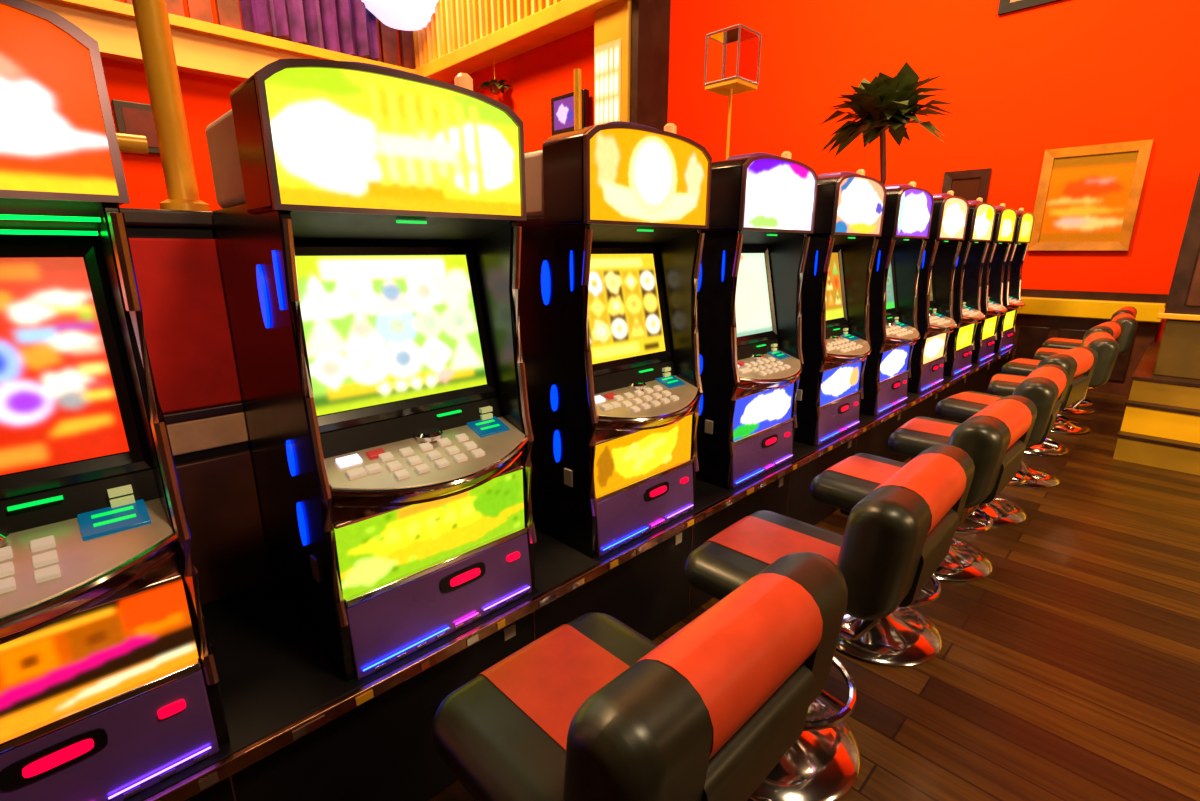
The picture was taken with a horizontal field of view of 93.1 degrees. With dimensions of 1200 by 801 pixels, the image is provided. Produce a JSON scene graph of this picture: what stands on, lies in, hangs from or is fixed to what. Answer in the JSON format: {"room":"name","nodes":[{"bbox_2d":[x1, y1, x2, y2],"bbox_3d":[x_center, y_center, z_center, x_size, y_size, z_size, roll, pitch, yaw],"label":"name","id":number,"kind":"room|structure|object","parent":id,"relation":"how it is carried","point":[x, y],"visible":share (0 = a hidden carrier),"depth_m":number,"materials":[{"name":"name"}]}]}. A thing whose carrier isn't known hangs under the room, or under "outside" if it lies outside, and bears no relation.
{"room":"games hall","nodes":[
{"label":"games hall","id":0,"kind":"room"},
{"bbox_2d":[101,0,400,210],"bbox_3d":[-3.647,-2.347,3.011,5.900,6.000,0.120,-14,20,-43],"label":"wall","id":1,"kind":"structure","parent":0,"point":[206,99],"depth_m":3.84,"materials":[{"name":"red paint"}]},
{"bbox_2d":[116,133,148,153],"bbox_3d":[-1.689,-0.452,0.964,1.488,0.181,0.044,-14,20,-43],"label":"brass rail","id":2,"kind":"object","parent":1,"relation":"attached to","point":[130,143],"visible":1,"depth_m":1.42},
{"bbox_2d":[111,99,159,154],"bbox_3d":[-2.964,-1.780,3.725,0.320,0.300,0.046,-14,20,-43],"label":"framed picture","id":3,"kind":"object","parent":1,"relation":"attached to","point":[134,118],"visible":0.33,"depth_m":3.66,"materials":[{"name":"brown wood"}]},
{"bbox_2d":[24,0,315,81],"bbox_3d":[-3.521,-2.119,3.011,5.800,0.240,0.140,-14,20,-43],"label":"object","id":4,"kind":"structure","parent":1,"relation":"attached to","point":[117,38],"depth_m":3.70,"materials":[{"name":"beige wood"}]},
{"bbox_2d":[48,0,416,73],"bbox_3d":[-3.500,-2.239,2.957,5.800,0.060,0.200,-14,20,-43],"label":"trim","id":5,"kind":"structure","parent":1,"relation":"attached to","point":[113,7],"depth_m":3.81,"materials":[{"name":"gold metal"}]},
{"bbox_2d":[114,0,415,69],"bbox_3d":[-3.554,-3.545,2.651,5.575,2.600,0.050,-14,20,-43],"label":"panelling","id":6,"kind":"object","parent":1,"relation":"attached to","point":[228,13],"depth_m":3.92,"materials":[{"name":"wood"}]},
{"bbox_2d":[239,0,378,60],"bbox_3d":[-2.112,-3.409,4.018,0.936,1.660,0.130,-14,20,-43],"label":"drape","id":7,"kind":"object","parent":6,"relation":"hanging from","point":[348,27],"visible":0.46,"depth_m":4.20,"materials":[{"name":"fabric"}]},
{"bbox_2d":[361,0,438,30],"bbox_3d":[-1.538,-3.055,4.439,0.660,0.240,0.660,-14,20,-43],"label":"lantern","id":8,"kind":"object","parent":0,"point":[407,15],"visible":0.91,"depth_m":4.33,"materials":[{"name":"white glass"}]},
{"bbox_2d":[449,3,670,152],"bbox_3d":[-1.626,-2.924,5.195,0.150,6.000,5.680,-14,20,-43],"label":"wall","id":9,"kind":"structure","parent":0,"point":[538,75],"depth_m":4.00,"materials":[{"name":"red paint"}]},
{"bbox_2d":[413,0,620,82],"bbox_3d":[-0.636,-3.429,3.741,0.218,2.000,2.430,-14,20,-43],"label":"balcony","id":10,"kind":"object","parent":9,"relation":"attached to","point":[461,36],"visible":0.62,"depth_m":4.03,"materials":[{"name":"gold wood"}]},
{"bbox_2d":[478,62,511,94],"bbox_3d":[-0.761,-2.378,4.158,0.230,0.241,0.242,-14,20,-43],"label":"plant","id":11,"kind":"object","parent":10,"relation":"hanging from","point":[495,87],"visible":1,"depth_m":4.16,"materials":[{"name":"green plant"}]},
{"bbox_2d":[551,89,588,135],"bbox_3d":[-0.198,-1.909,3.783,0.063,0.240,0.340,-14,20,-43],"label":"television","id":12,"kind":"object","parent":9,"relation":"attached to","point":[562,106],"visible":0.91,"depth_m":3.77,"materials":[{"name":"black paint"}]},
{"bbox_2d":[428,391,1199,800],"bbox_3d":[0.458,0.669,3.536,11.400,0.100,12.200,-14,20,-43],"label":"floor","id":13,"kind":"structure","parent":0,"point":[1069,670],"depth_m":2.14,"materials":[{"name":"brown wood"}]},
{"bbox_2d":[120,208,272,604],"bbox_3d":[0.675,-0.171,3.381,9.000,1.596,0.110,-14,20,-43],"label":"divider panel","id":14,"kind":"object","parent":13,"relation":"on","point":[176,257],"depth_m":1.56,"materials":[{"name":"brown wood"}]},
{"bbox_2d":[132,0,210,210],"bbox_3d":[-1.115,-1.571,1.250,0.112,2.200,0.112,-14,20,-43],"label":"brass post","id":15,"kind":"object","parent":14,"relation":"on","point":[151,16],"visible":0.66,"depth_m":1.44,"materials":[{"name":"metal"}]},
{"bbox_2d":[574,69,581,129],"bbox_3d":[-0.093,-1.063,2.419,0.051,0.620,0.051,-14,20,-43],"label":"brass post","id":16,"kind":"object","parent":14,"relation":"on","point":[577,72],"visible":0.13,"depth_m":2.36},
{"bbox_2d":[704,24,761,159],"bbox_3d":[0.707,-1.449,3.128,0.212,1.005,0.212,-14,20,-43],"label":"glass lantern","id":17,"kind":"object","parent":14,"relation":"on","point":[731,68],"visible":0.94,"depth_m":2.98,"materials":[{"name":"clear glass"},{"name":"light wood"},{"name":"pale metal"}]},
{"bbox_2d":[820,62,954,184],"bbox_3d":[2.158,-1.935,4.504,0.894,1.242,1.036,-14,20,-43],"label":"potted plant","id":18,"kind":"object","parent":14,"relation":"on","point":[883,103],"visible":0.84,"depth_m":4.31,"materials":[{"name":"green plant"}]},
{"bbox_2d":[123,345,1018,800],"bbox_3d":[1.243,0.354,3.548,8.690,0.496,0.666,-14,20,-43],"label":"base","id":19,"kind":"object","parent":13,"relation":"on","point":[298,731],"visible":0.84,"depth_m":1.55,"materials":[{"name":"wood"}]},
{"bbox_2d":[0,0,229,800],"bbox_3d":[-1.145,0.040,0.984,0.594,1.420,0.673,-14,20,-43],"label":"machine","id":20,"kind":"object","parent":19,"relation":"on","point":[110,678],"visible":1,"depth_m":1.00,"materials":[{"name":"black paint"}]},
{"bbox_2d":[7,495,62,510],"bbox_3d":[-0.988,0.180,0.994,0.070,0.005,0.010,-14,20,-43],"label":"light","id":21,"kind":"object","parent":20,"relation":"on","point":[18,502],"depth_m":1.00,"materials":[{"name":"plastic"}]},
{"bbox_2d":[0,198,101,236],"bbox_3d":[-1.067,-0.266,0.821,0.526,0.055,0.216,-14,20,-43],"label":"light","id":22,"kind":"object","parent":20,"relation":"attached to","point":[19,217],"depth_m":0.94,"materials":[{"name":"plastic"}]},
{"bbox_2d":[22,739,93,777],"bbox_3d":[-0.943,0.623,0.991,0.092,0.024,0.007,-14,20,-43],"label":"lamp","id":23,"kind":"object","parent":20,"relation":"attached to","point":[48,760],"depth_m":0.99,"materials":[{"name":"plastic"}]},
{"bbox_2d":[0,256,129,448],"bbox_3d":[-1.185,-0.052,1.001,0.526,0.550,0.140,-14,20,-43],"label":"monitor","id":24,"kind":"object","parent":20,"relation":"on","point":[2,256],"depth_m":1.09,"materials":[{"name":"glass"}]},
{"bbox_2d":[157,699,185,718],"bbox_3d":[-0.834,0.598,1.105,0.044,0.020,0.018,-14,20,-43],"label":"lamp","id":25,"kind":"object","parent":20,"relation":"attached to","point":[166,708],"depth_m":1.10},
{"bbox_2d":[206,59,536,681],"bbox_3d":[-0.567,-0.104,1.532,0.594,1.420,0.673,-14,20,-43],"label":"machine","id":26,"kind":"object","parent":19,"relation":"on","point":[368,234],"visible":1,"depth_m":1.38,"materials":[{"name":"black paint"}]},
{"bbox_2d":[256,265,269,327],"bbox_3d":[-0.752,-0.232,1.269,0.008,0.140,0.040,-14,20,-43],"label":"light","id":27,"kind":"object","parent":26,"relation":"attached to","point":[260,269],"depth_m":1.26,"materials":[{"name":"plastic"}]},
{"bbox_2d":[272,251,282,309],"bbox_3d":[-0.664,-0.248,1.173,0.008,0.120,0.008,-14,20,-43],"label":"light","id":28,"kind":"object","parent":26,"relation":"attached to","point":[277,271],"depth_m":1.17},
{"bbox_2d":[286,440,295,475],"bbox_3d":[-0.731,0.136,1.344,0.008,0.090,0.032,-14,20,-43],"label":"light","id":29,"kind":"object","parent":26,"relation":"attached to","point":[290,448],"depth_m":1.33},
{"bbox_2d":[297,502,306,545],"bbox_3d":[-0.724,0.300,1.380,0.008,0.115,0.032,-14,20,-43],"label":"light","id":30,"kind":"object","parent":26,"relation":"attached to","point":[302,522],"depth_m":1.37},
{"bbox_2d":[290,211,512,240],"bbox_3d":[-0.488,-0.410,1.368,0.526,0.055,0.216,-14,20,-43],"label":"hood","id":31,"kind":"object","parent":26,"relation":"attached to","point":[304,225],"depth_m":1.34,"materials":[{"name":"plastic"}]},
{"bbox_2d":[396,220,426,223],"bbox_3d":[-0.431,-0.409,1.301,0.070,0.006,0.010,-14,20,-43],"label":"light","id":32,"kind":"object","parent":26,"relation":"on","point":[397,221],"depth_m":1.30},
{"bbox_2d":[437,410,461,416],"bbox_3d":[-0.409,0.035,1.542,0.070,0.005,0.010,-14,20,-43],"label":"light","id":33,"kind":"object","parent":26,"relation":"on","point":[440,413],"depth_m":1.55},
{"bbox_2d":[454,73,472,90],"bbox_3d":[-0.337,-0.768,1.410,0.058,0.075,0.060,-14,20,-43],"label":"lamp","id":34,"kind":"object","parent":26,"relation":"on","point":[463,80],"depth_m":1.39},
{"bbox_2d":[450,568,480,585],"bbox_3d":[-0.364,0.478,1.538,0.092,0.024,0.007,-14,20,-43],"label":"lamp","id":35,"kind":"object","parent":26,"relation":"attached to","point":[461,576],"depth_m":1.54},
{"bbox_2d":[507,552,519,561],"bbox_3d":[-0.255,0.453,1.653,0.044,0.020,0.018,-14,20,-43],"label":"lamp","id":36,"kind":"object","parent":26,"relation":"attached to","point":[511,556],"depth_m":1.65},
{"bbox_2d":[517,121,711,557],"bbox_3d":[0.012,-0.249,2.080,0.594,1.420,0.673,-14,20,-43],"label":"machine","id":37,"kind":"object","parent":19,"relation":"on","point":[612,239],"visible":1,"depth_m":1.92,"materials":[{"name":"black paint"}]},
{"bbox_2d":[541,260,549,304],"bbox_3d":[-0.173,-0.377,1.817,0.008,0.140,0.040,-14,20,-43],"label":"light","id":38,"kind":"object","parent":37,"relation":"attached to","point":[545,264],"depth_m":1.81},
{"bbox_2d":[550,385,557,410],"bbox_3d":[-0.152,-0.008,1.892,0.008,0.090,0.032,-14,20,-43],"label":"light","id":39,"kind":"object","parent":37,"relation":"attached to","point":[553,388],"depth_m":1.89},
{"bbox_2d":[553,430,560,461],"bbox_3d":[-0.145,0.155,1.928,0.008,0.115,0.032,-14,20,-43],"label":"light","id":40,"kind":"object","parent":37,"relation":"attached to","point":[556,433],"depth_m":1.92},
{"bbox_2d":[570,251,572,290],"bbox_3d":[-0.086,-0.392,1.721,0.008,0.120,0.008,-14,20,-43],"label":"light","id":41,"kind":"object","parent":37,"relation":"attached to","point":[571,252],"depth_m":1.72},
{"bbox_2d":[589,224,696,243],"bbox_3d":[0.090,-0.555,1.916,0.526,0.055,0.216,-14,20,-43],"label":"hood","id":42,"kind":"object","parent":37,"relation":"attached to","point":[600,233],"depth_m":1.93,"materials":[{"name":"plastic"}]},
{"bbox_2d":[650,486,666,496],"bbox_3d":[0.214,0.333,2.086,0.092,0.024,0.007,-14,20,-43],"label":"lamp","id":43,"kind":"object","parent":37,"relation":"attached to","point":[655,491],"depth_m":2.08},
{"bbox_2d":[664,123,676,133],"bbox_3d":[0.241,-0.913,1.958,0.058,0.075,0.060,-14,20,-43],"label":"lamp","id":44,"kind":"object","parent":37,"relation":"on","point":[670,127],"depth_m":1.94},
{"bbox_2d":[696,151,817,488],"bbox_3d":[0.591,-0.394,2.627,0.594,1.420,0.673,-14,20,-43],"label":"machine","id":45,"kind":"object","parent":19,"relation":"on","point":[763,205],"visible":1,"depth_m":2.45,"materials":[{"name":"black paint"}]},
{"bbox_2d":[698,267,701,290],"bbox_3d":[0.406,-0.521,2.365,0.008,0.140,0.040,-14,20,-43],"label":"light","id":46,"kind":"object","parent":45,"relation":"attached to","point":[700,275],"depth_m":2.36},
{"bbox_2d":[741,231,805,244],"bbox_3d":[0.669,-0.700,2.464,0.526,0.055,0.216,-14,20,-43],"label":"hood","id":47,"kind":"object","parent":45,"relation":"attached to","point":[749,237],"depth_m":2.53,"materials":[{"name":"plastic"}]},
{"bbox_2d":[793,169,886,445],"bbox_3d":[1.170,-0.539,3.175,0.594,1.420,0.673,-14,20,-43],"label":"machine","id":48,"kind":"object","parent":19,"relation":"on","point":[850,206],"visible":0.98,"depth_m":3.00,"materials":[{"name":"black paint"}]},
{"bbox_2d":[814,251,817,274],"bbox_3d":[1.072,-0.682,2.817,0.008,0.120,0.008,-14,20,-43],"label":"light","id":49,"kind":"object","parent":48,"relation":"attached to","point":[815,252],"depth_m":2.82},
{"bbox_2d":[832,235,874,245],"bbox_3d":[1.248,-0.845,3.012,0.526,0.055,0.216,-14,20,-43],"label":"hood","id":50,"kind":"object","parent":48,"relation":"attached to","point":[839,240],"depth_m":3.12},
{"bbox_2d":[859,182,933,415],"bbox_3d":[1.748,-0.683,3.723,0.594,1.420,0.673,-14,20,-43],"label":"machine","id":51,"kind":"object","parent":19,"relation":"on","point":[893,288],"visible":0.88,"depth_m":3.55,"materials":[{"name":"black paint"}]},
{"bbox_2d":[893,237,923,245],"bbox_3d":[1.826,-0.989,3.560,0.526,0.055,0.216,-14,20,-43],"label":"hood","id":52,"kind":"object","parent":51,"relation":"attached to","point":[898,241],"depth_m":3.67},
{"bbox_2d":[907,191,968,393],"bbox_3d":[2.327,-0.828,4.271,0.594,1.420,0.673,-14,20,-43],"label":"machine","id":53,"kind":"object","parent":19,"relation":"on","point":[935,321],"visible":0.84,"depth_m":4.10,"materials":[{"name":"black paint"}]},
{"bbox_2d":[936,239,957,244],"bbox_3d":[2.405,-1.134,4.108,0.526,0.055,0.216,-14,20,-43],"label":"hood","id":54,"kind":"object","parent":53,"relation":"attached to","point":[939,241],"depth_m":4.17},
{"bbox_2d":[943,198,995,376],"bbox_3d":[2.906,-0.973,4.819,0.594,1.420,0.673,-14,20,-43],"label":"machine","id":55,"kind":"object","parent":19,"relation":"on","point":[967,312],"visible":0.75,"depth_m":4.65,"materials":[{"name":"black paint"}]},
{"bbox_2d":[971,203,1016,362],"bbox_3d":[3.485,-1.117,5.367,0.594,1.420,0.673,-14,20,-43],"label":"machine","id":56,"kind":"object","parent":19,"relation":"on","point":[991,303],"visible":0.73,"depth_m":5.21,"materials":[{"name":"black paint"}]},
{"bbox_2d":[994,208,1034,352],"bbox_3d":[4.063,-1.262,5.915,0.594,1.420,0.673,-14,20,-43],"label":"machine","id":57,"kind":"object","parent":19,"relation":"on","point":[1012,301],"visible":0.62,"depth_m":5.76,"materials":[{"name":"black paint"}]},
{"bbox_2d":[594,0,670,130],"bbox_3d":[0.185,-1.262,3.603,0.300,3.600,0.340,-14,20,-43],"label":"column","id":58,"kind":"structure","parent":13,"relation":"on","point":[629,84],"depth_m":3.30,"materials":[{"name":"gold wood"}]},
{"bbox_2d":[432,552,847,800],"bbox_3d":[0.015,0.742,1.111,0.570,0.995,0.642,-14,20,-43],"label":"bar stool","id":59,"kind":"object","parent":13,"relation":"on","point":[592,708],"visible":1,"depth_m":0.83,"materials":[{"name":"black leather"}]},
{"bbox_2d":[432,675,565,800],"bbox_3d":[-0.158,0.657,1.006,0.130,0.106,0.430,-14,20,-43],"label":"cushion","id":60,"kind":"object","parent":59,"relation":"on","point":[499,748],"depth_m":1.01,"materials":[{"name":"black leather"}]},
{"bbox_2d":[477,624,629,750],"bbox_3d":[-0.029,0.622,1.126,0.230,0.108,0.432,-14,20,-43],"label":"seat cushion","id":61,"kind":"object","parent":59,"relation":"on","point":[544,683],"depth_m":1.15,"materials":[{"name":"red leather"}]},
{"bbox_2d":[567,613,658,666],"bbox_3d":[0.100,0.593,1.249,0.130,0.106,0.430,-14,20,-43],"label":"cushion","id":62,"kind":"object","parent":59,"relation":"on","point":[623,645],"depth_m":1.28,"materials":[{"name":"black leather"}]},
{"bbox_2d":[637,573,822,759],"bbox_3d":[0.189,0.378,0.831,0.290,0.150,0.145,-14,20,-43],"label":"cushion","id":63,"kind":"object","parent":59,"relation":"on","point":[746,661],"depth_m":0.78,"materials":[{"name":"red leather"}]},
{"bbox_2d":[685,445,974,800],"bbox_3d":[0.588,0.598,1.653,0.642,0.995,0.570,14,20,43],"label":"bar stool","id":64,"kind":"object","parent":13,"relation":"on","point":[895,538],"visible":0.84,"depth_m":1.48,"materials":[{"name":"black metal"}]},
{"bbox_2d":[685,541,768,599],"bbox_3d":[0.416,0.515,1.544,0.430,0.106,0.130,14,20,43],"label":"cushion","id":65,"kind":"object","parent":64,"relation":"on","point":[716,569],"depth_m":1.59,"materials":[{"name":"black leather"}]},
{"bbox_2d":[703,516,845,615],"bbox_3d":[0.542,0.479,1.667,0.432,0.108,0.230,14,20,43],"label":"seat cushion","id":66,"kind":"object","parent":64,"relation":"on","point":[762,541],"depth_m":1.69,"materials":[{"name":"red leather"}]},
{"bbox_2d":[749,510,842,546],"bbox_3d":[0.668,0.450,1.793,0.430,0.106,0.130,14,20,43],"label":"cushion","id":67,"kind":"object","parent":64,"relation":"on","point":[792,525],"depth_m":1.78,"materials":[{"name":"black leather"}]},
{"bbox_2d":[874,453,965,534],"bbox_3d":[0.765,0.234,1.377,0.145,0.150,0.290,14,20,43],"label":"cushion","id":68,"kind":"object","parent":64,"relation":"on","point":[937,479],"depth_m":1.34,"materials":[{"name":"red leather"}]},
{"bbox_2d":[810,395,1036,666],"bbox_3d":[1.158,0.456,2.192,0.570,0.995,0.642,-14,20,-41],"label":"bar stool","id":69,"kind":"object","parent":13,"relation":"on","point":[996,438],"visible":0.62,"depth_m":2.11,"materials":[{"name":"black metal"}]},
{"bbox_2d":[810,470,879,511],"bbox_3d":[0.983,0.371,2.090,0.130,0.106,0.430,-14,20,-41],"label":"cushion","id":70,"kind":"object","parent":69,"relation":"on","point":[842,490],"depth_m":2.13,"materials":[{"name":"black leather"}]},
{"bbox_2d":[823,456,901,483],"bbox_3d":[1.114,0.336,2.209,0.230,0.108,0.432,-14,20,-41],"label":"seat cushion","id":71,"kind":"object","parent":69,"relation":"on","point":[864,469],"depth_m":2.24,"materials":[{"name":"red leather"}]},
{"bbox_2d":[853,453,906,466],"bbox_3d":[1.245,0.308,2.329,0.130,0.106,0.430,-14,20,-41],"label":"cushion","id":72,"kind":"object","parent":69,"relation":"on","point":[873,458],"depth_m":2.35,"materials":[{"name":"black leather"}]},
{"bbox_2d":[967,399,1031,448],"bbox_3d":[1.328,0.093,1.910,0.290,0.150,0.145,-14,20,-41],"label":"cushion","id":73,"kind":"object","parent":69,"relation":"on","point":[1016,415],"depth_m":1.87,"materials":[{"name":"red leather"}]},
{"bbox_2d":[888,364,1067,581],"bbox_3d":[1.732,0.312,2.736,0.642,0.995,0.570,14,20,42],"label":"bar stool","id":74,"kind":"object","parent":13,"relation":"on","point":[1045,385],"visible":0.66,"depth_m":2.66,"materials":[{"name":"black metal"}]},
{"bbox_2d":[888,428,949,457],"bbox_3d":[1.562,0.230,2.624,0.430,0.106,0.130,14,20,42],"label":"cushion","id":75,"kind":"object","parent":74,"relation":"on","point":[910,442],"depth_m":2.66,"materials":[{"name":"black leather"}]},
{"bbox_2d":[894,418,957,436],"bbox_3d":[1.685,0.193,2.750,0.432,0.108,0.230,14,20,42],"label":"seat cushion","id":76,"kind":"object","parent":74,"relation":"on","point":[930,427],"depth_m":2.77,"materials":[{"name":"red leather"}]},
{"bbox_2d":[915,416,960,424],"bbox_3d":[1.809,0.163,2.877,0.430,0.106,0.130,14,20,42],"label":"cushion","id":77,"kind":"object","parent":74,"relation":"on","point":[920,417],"depth_m":2.89,"materials":[{"name":"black leather"}]},
{"bbox_2d":[1021,367,1066,400],"bbox_3d":[1.913,-0.053,2.463,0.145,0.150,0.290,14,20,42],"label":"cushion","id":78,"kind":"object","parent":74,"relation":"on","point":[1057,376],"depth_m":2.42,"materials":[{"name":"red leather"}]},
{"bbox_2d":[935,346,1097,525],"bbox_3d":[2.296,0.171,3.271,0.570,0.995,0.642,-11,18,-36],"label":"bar stool","id":79,"kind":"object","parent":13,"relation":"on","point":[1080,363],"visible":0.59,"depth_m":3.19,"materials":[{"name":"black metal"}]},
{"bbox_2d":[935,398,987,421],"bbox_3d":[2.115,0.082,3.186,0.130,0.106,0.430,-11,18,-36],"label":"cushion","id":80,"kind":"object","parent":79,"relation":"on","point":[957,409],"depth_m":3.23,"materials":[{"name":"black leather"}]},
{"bbox_2d":[945,392,999,404],"bbox_3d":[2.258,0.050,3.291,0.230,0.108,0.432,-11,18,-36],"label":"seat cushion","id":81,"kind":"object","parent":79,"relation":"on","point":[970,397],"depth_m":3.32,"materials":[{"name":"red leather"}]},
{"bbox_2d":[967,391,1002,397],"bbox_3d":[2.400,0.026,3.398,0.130,0.106,0.430,-11,18,-36],"label":"cushion","id":82,"kind":"object","parent":79,"relation":"on","point":[984,394],"depth_m":3.43,"materials":[{"name":"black leather"}]},
{"bbox_2d":[1054,348,1093,376],"bbox_3d":[2.448,-0.187,2.973,0.290,0.150,0.145,-11,18,-36],"label":"cushion","id":83,"kind":"object","parent":79,"relation":"on","point":[1083,358],"depth_m":2.93,"materials":[{"name":"red leather"}]},
{"bbox_2d":[988,331,1119,487],"bbox_3d":[2.914,0.034,3.788,0.642,0.995,0.570,11,18,36],"label":"bar stool","id":84,"kind":"object","parent":13,"relation":"on","point":[1105,345],"visible":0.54,"depth_m":3.69,"materials":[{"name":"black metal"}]},
{"bbox_2d":[988,380,1019,396],"bbox_3d":[2.755,-0.043,3.659,0.430,0.106,0.130,11,18,36],"label":"cushion","id":85,"kind":"object","parent":84,"relation":"on","point":[1003,388],"depth_m":3.71,"materials":[{"name":"black leather"}]},
{"bbox_2d":[988,374,1025,386],"bbox_3d":[2.863,-0.083,3.797,0.432,0.108,0.230,11,18,36],"label":"seat cushion","id":86,"kind":"object","parent":84,"relation":"on","point":[999,377],"depth_m":3.83,"materials":[{"name":"red leather"}]},
{"bbox_2d":[995,373,1026,376],"bbox_3d":[2.972,-0.117,3.937,0.430,0.106,0.130,11,18,36],"label":"cushion","id":87,"kind":"object","parent":84,"relation":"on","point":[998,373],"depth_m":3.95,"materials":[{"name":"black leather"}]},
{"bbox_2d":[1083,332,1114,346],"bbox_3d":[3.112,-0.336,3.536,0.145,0.150,0.290,11,18,36],"label":"cushion","id":88,"kind":"object","parent":84,"relation":"on","point":[1097,335],"depth_m":3.53,"materials":[{"name":"red leather"}]},
{"bbox_2d":[1001,321,1122,455],"bbox_3d":[3.442,-0.115,4.356,0.570,0.995,0.642,-12,19,-39],"label":"bar stool","id":89,"kind":"object","parent":13,"relation":"on","point":[1020,366],"visible":0.34,"depth_m":4.29,"materials":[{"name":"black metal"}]},
{"bbox_2d":[1001,362,1036,375],"bbox_3d":[3.265,-0.202,4.260,0.130,0.106,0.430,-12,19,-39],"label":"cushion","id":90,"kind":"object","parent":89,"relation":"on","point":[1014,368],"depth_m":4.31,"materials":[{"name":"black leather"}]},
{"bbox_2d":[1006,358,1039,364],"bbox_3d":[3.401,-0.236,4.374,0.230,0.108,0.432,-12,19,-39],"label":"seat cushion","id":91,"kind":"object","parent":89,"relation":"on","point":[1020,360],"depth_m":4.42,"materials":[{"name":"red leather"}]},
{"bbox_2d":[1097,322,1120,338],"bbox_3d":[3.605,-0.476,4.066,0.290,0.150,0.145,-12,19,-39],"label":"cushion","id":92,"kind":"object","parent":89,"relation":"on","point":[1115,327],"depth_m":4.02,"materials":[{"name":"red leather"}]},
{"bbox_2d":[1034,313,1137,433],"bbox_3d":[4.056,-0.251,4.869,0.642,0.995,0.570,12,19,38],"label":"bar stool","id":93,"kind":"object","parent":13,"relation":"on","point":[1129,323],"visible":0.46,"depth_m":4.78,"materials":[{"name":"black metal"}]},
{"bbox_2d":[1034,351,1056,359],"bbox_3d":[3.891,-0.331,4.747,0.430,0.106,0.130,12,19,38],"label":"cushion","id":94,"kind":"object","parent":93,"relation":"on","point":[1039,355],"depth_m":4.82,"materials":[{"name":"black leather"}]},
{"bbox_2d":[1034,348,1065,355],"bbox_3d":[4.006,-0.369,4.880,0.432,0.108,0.230,12,19,38],"label":"seat cushion","id":95,"kind":"object","parent":93,"relation":"on","point":[1050,350],"depth_m":4.91,"materials":[{"name":"red leather"}]},
{"bbox_2d":[1112,313,1135,320],"bbox_3d":[4.246,-0.619,4.607,0.145,0.150,0.290,12,19,38],"label":"cushion","id":96,"kind":"object","parent":93,"relation":"on","point":[1117,317],"depth_m":4.59,"materials":[{"name":"red leather"}]},
{"bbox_2d":[1042,306,1136,414],"bbox_3d":[4.588,-0.402,5.440,0.570,0.995,0.642,-14,20,-43],"label":"bar stool","id":97,"kind":"object","parent":13,"relation":"on","point":[1060,343],"visible":0.28,"depth_m":5.37,"materials":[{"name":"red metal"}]},
{"bbox_2d":[1042,340,1080,348],"bbox_3d":[4.415,-0.486,5.335,0.130,0.106,0.430,-14,20,-43],"label":"cushion","id":98,"kind":"object","parent":97,"relation":"on","point":[1058,344],"depth_m":5.36,"materials":[{"name":"black leather"}]},
{"bbox_2d":[1045,338,1082,342],"bbox_3d":[4.543,-0.521,5.456,0.230,0.108,0.432,-14,20,-43],"label":"seat cushion","id":99,"kind":"object","parent":97,"relation":"on","point":[1051,339],"depth_m":5.45,"materials":[{"name":"red leather"}]},
{"bbox_2d":[1116,307,1136,317],"bbox_3d":[4.762,-0.765,5.161,0.290,0.150,0.145,-14,20,-43],"label":"cushion","id":100,"kind":"object","parent":97,"relation":"on","point":[1133,310],"depth_m":5.11,"materials":[{"name":"red leather"}]},
{"bbox_2d":[1113,341,1199,475],"bbox_3d":[6.153,0.286,3.615,2.620,0.598,4.080,-14,20,-43],"label":"step","id":101,"kind":"structure","parent":13,"relation":"on","point":[1160,426],"depth_m":4.08,"materials":[{"name":"brown wood"}]},
{"bbox_2d":[1153,172,1199,379],"bbox_3d":[5.194,-0.783,3.317,0.570,1.620,2.660,-14,20,-43],"label":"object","id":102,"kind":"object","parent":101,"relation":"on","point":[1178,355],"visible":1,"depth_m":4.06,"materials":[{"name":"brown wood"}]},
{"bbox_2d":[668,0,1199,341],"bbox_3d":[4.513,-3.293,6.596,0.150,6.000,12.200,-14,20,-43],"label":"wall","id":103,"kind":"structure","parent":0,"point":[1021,85],"depth_m":6.50,"materials":[{"name":"red paint"}]},
{"bbox_2d":[941,168,991,202],"bbox_3d":[4.363,-2.407,6.823,0.045,0.670,0.480,-14,20,-43],"label":"framed picture","id":104,"kind":"object","parent":103,"relation":"attached to","point":[970,185],"visible":0.42,"depth_m":6.76,"materials":[{"name":"brown wood"}]},
{"bbox_2d":[997,0,1060,15],"bbox_3d":[4.838,-4.676,5.721,0.045,1.080,1.240,-14,20,-43],"label":"framed picture","id":105,"kind":"object","parent":103,"relation":"attached to","point":[1005,6],"visible":1,"depth_m":6.14,"materials":[{"name":"paint"}]},
{"bbox_2d":[1011,314,1158,395],"bbox_3d":[3.316,-1.043,8.266,0.085,0.795,6.840,-14,20,-43],"label":"wainscot","id":106,"kind":"structure","parent":103,"relation":"attached to","point":[1031,331],"depth_m":6.24,"materials":[{"name":"brown wood"}]},
{"bbox_2d":[1027,139,1153,250],"bbox_3d":[5.167,-2.144,6.043,0.045,1.060,0.860,-14,20,-43],"label":"framed picture","id":107,"kind":"object","parent":103,"relation":"attached to","point":[1088,197],"visible":1,"depth_m":6.02,"materials":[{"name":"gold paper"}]},
{"bbox_2d":[1017,297,1165,322],"bbox_3d":[3.282,-1.509,8.094,0.200,0.185,6.860,-14,20,-43],"label":"ledge shelf","id":108,"kind":"object","parent":103,"relation":"attached to","point":[1096,309],"visible":0.38,"depth_m":6.07,"materials":[{"name":"yellow paint"}]},
{"bbox_2d":[1021,289,1168,302],"bbox_3d":[3.374,-1.641,8.065,0.080,0.085,6.780,-14,20,-43],"label":"trim","id":109,"kind":"structure","parent":103,"relation":"attached to","point":[1063,294],"depth_m":6.09,"materials":[{"name":"brown wood"}]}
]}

